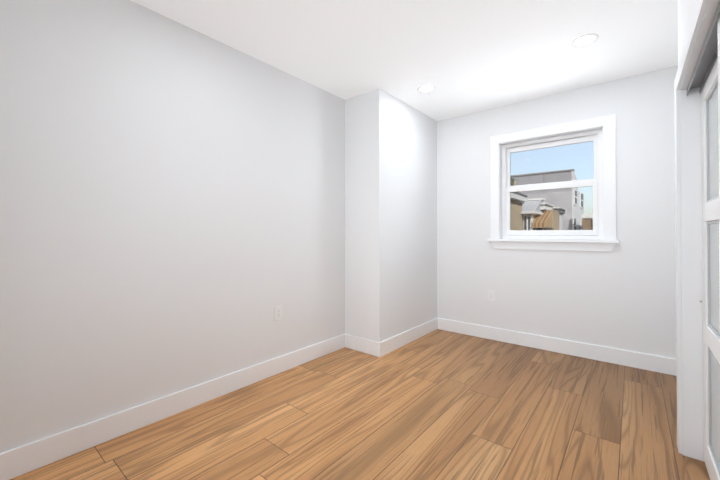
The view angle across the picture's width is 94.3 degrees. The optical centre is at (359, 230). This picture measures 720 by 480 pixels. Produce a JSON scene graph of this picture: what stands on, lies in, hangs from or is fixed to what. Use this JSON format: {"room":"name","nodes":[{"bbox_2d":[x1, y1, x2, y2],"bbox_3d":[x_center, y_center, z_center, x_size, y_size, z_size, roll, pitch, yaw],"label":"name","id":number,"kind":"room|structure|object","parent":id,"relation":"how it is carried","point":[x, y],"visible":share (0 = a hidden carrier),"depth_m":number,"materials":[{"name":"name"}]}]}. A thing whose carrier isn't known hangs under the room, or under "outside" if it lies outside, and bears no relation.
{"room":"empty bedroom","nodes":[
{"label":"empty bedroom","id":0,"kind":"room"},
{"bbox_2d":[0,0,344,452],"bbox_3d":[-0.872,-0.087,2.630,0.160,2.500,4.760,0,-1,39],"label":"wall","id":1,"kind":"structure","parent":0,"point":[172,206],"depth_m":2.00,"materials":[{"name":"white paint"}]},
{"bbox_2d":[0,334,343,479],"bbox_3d":[-1.179,1.092,2.109,0.015,0.133,3.260,0,-1,39],"label":"baseboard","id":2,"kind":"structure","parent":1,"relation":"attached to","point":[23,459],"depth_m":1.97,"materials":[{"name":"white paint"}]},
{"bbox_2d":[275,305,281,320],"bbox_3d":[-0.669,0.673,2.739,0.009,0.116,0.072,0,-1,39],"label":"outlet","id":3,"kind":"object","parent":1,"relation":"attached to","point":[278,312],"visible":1,"depth_m":2.73,"materials":[{"name":"white plastic"}]},
{"bbox_2d":[10,329,709,479],"bbox_3d":[0.357,1.214,1.524,3.730,0.120,4.900,0,-1,39],"label":"floor","id":4,"kind":"structure","parent":0,"point":[438,404],"depth_m":1.98,"materials":[{"name":"brown wood"}]},
{"bbox_2d":[345,88,436,341],"bbox_3d":[0.388,-0.079,3.704,0.430,2.500,1.180,0,-1,39],"label":"wall bump-out","id":5,"kind":"object","parent":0,"point":[390,216],"visible":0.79,"depth_m":3.32,"materials":[{"name":"white paint"}]},
{"bbox_2d":[344,334,379,356],"bbox_3d":[0.017,1.101,3.226,0.390,0.133,0.021,0,-1,39],"label":"baseboard","id":6,"kind":"structure","parent":5,"relation":"attached to","point":[363,345],"depth_m":3.21,"materials":[{"name":"white paint"}]},
{"bbox_2d":[380,318,439,356],"bbox_3d":[0.546,1.103,3.538,0.015,0.133,1.165,0,-1,39],"label":"baseboard","id":7,"kind":"structure","parent":5,"relation":"attached to","point":[393,343],"depth_m":3.46,"materials":[{"name":"white paint"}]},
{"bbox_2d":[131,0,677,120],"bbox_3d":[0.357,-1.406,1.544,3.730,0.120,4.900,0,-1,39],"label":"ceiling","id":8,"kind":"structure","parent":0,"point":[463,57],"depth_m":2.37,"materials":[{"name":"white paint"}]},
{"bbox_2d":[417,85,434,92],"bbox_3d":[0.621,-1.330,3.130,0.164,0.006,0.164,0,-1,39],"label":"recessed light","id":9,"kind":"object","parent":8,"relation":"in","point":[426,88],"visible":1,"depth_m":3.12,"materials":[{"name":"white plastic"}]},
{"bbox_2d":[571,33,598,46],"bbox_3d":[1.578,-1.337,2.347,0.164,0.006,0.164,0,-1,39],"label":"recessed light","id":10,"kind":"object","parent":8,"relation":"in","point":[584,40],"visible":1,"depth_m":2.34,"materials":[{"name":"white plastic"}]},
{"bbox_2d":[437,65,677,358],"bbox_3d":[1.919,-0.082,3.318,3.290,2.500,0.160,0,-1,39],"label":"wall","id":11,"kind":"structure","parent":0,"point":[621,295],"depth_m":3.11,"materials":[{"name":"white paint"}]},
{"bbox_2d":[488,114,618,251],"bbox_3d":[1.865,-0.421,3.316,1.120,1.209,0.185,0,-1,39],"label":"double-hung window","id":12,"kind":"structure","parent":11,"relation":"in","point":[596,182],"depth_m":3.25,"materials":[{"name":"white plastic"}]},
{"bbox_2d":[440,318,676,375],"bbox_3d":[1.967,1.100,3.154,2.700,0.133,0.018,0,-1,39],"label":"baseboard","id":13,"kind":"structure","parent":11,"relation":"attached to","point":[660,364],"depth_m":3.14,"materials":[{"name":"white paint"}]},
{"bbox_2d":[678,0,695,64],"bbox_3d":[0.964,-0.105,0.340,0.678,2.500,3.220,0,-1,39],"label":"wall","id":14,"kind":"structure","parent":0,"point":[685,9],"depth_m":1.61,"materials":[{"name":"white paint"}]},
{"bbox_2d":[674,0,718,461],"bbox_3d":[1.207,0.198,1.075,0.120,1.905,1.630,0,-1,39],"label":"door frame","id":15,"kind":"structure","parent":14,"relation":"attached to","point":[691,283],"depth_m":1.70,"materials":[{"name":"white paint"}]},
{"bbox_2d":[686,0,719,95],"bbox_3d":[1.216,-0.719,1.075,0.094,0.036,1.592,0,-1,39],"label":"track rail","id":16,"kind":"object","parent":14,"relation":"attached to","point":[706,59],"visible":0.72,"depth_m":1.40,"materials":[{"name":"silver metal"}]},
{"bbox_2d":[701,58,719,479],"bbox_3d":[1.468,0.208,1.342,0.035,1.865,0.843,0,-1,39],"label":"closet door","id":17,"kind":"structure","parent":14,"relation":"in","point":[710,254],"depth_m":1.55,"materials":[{"name":"white laminate"}]},
{"bbox_2d":[717,14,719,276],"bbox_3d":[0.960,0.204,0.791,0.035,1.865,0.833,0,-1,39],"label":"closet door","id":18,"kind":"structure","parent":14,"relation":"in","point":[718,27],"depth_m":1.12,"materials":[{"name":"white laminate"}]},
{"label":"outside","id":19,"kind":"structure","parent":0,"visible":0},
{"bbox_3d":[22.279,7.074,42.872,100.000,0.200,85.260,0,-1,39],"label":"ground","id":20,"kind":"structure","parent":19,"visible":0},
{"bbox_2d":[511,169,597,239],"bbox_3d":[2.342,1.833,19.631,26.613,9.921,15.994,0,-1,39],"label":"buildings","id":21,"kind":"structure","parent":20,"relation":"on","point":[544,218],"depth_m":16.97,"materials":[{"name":"grey"}]}
]}

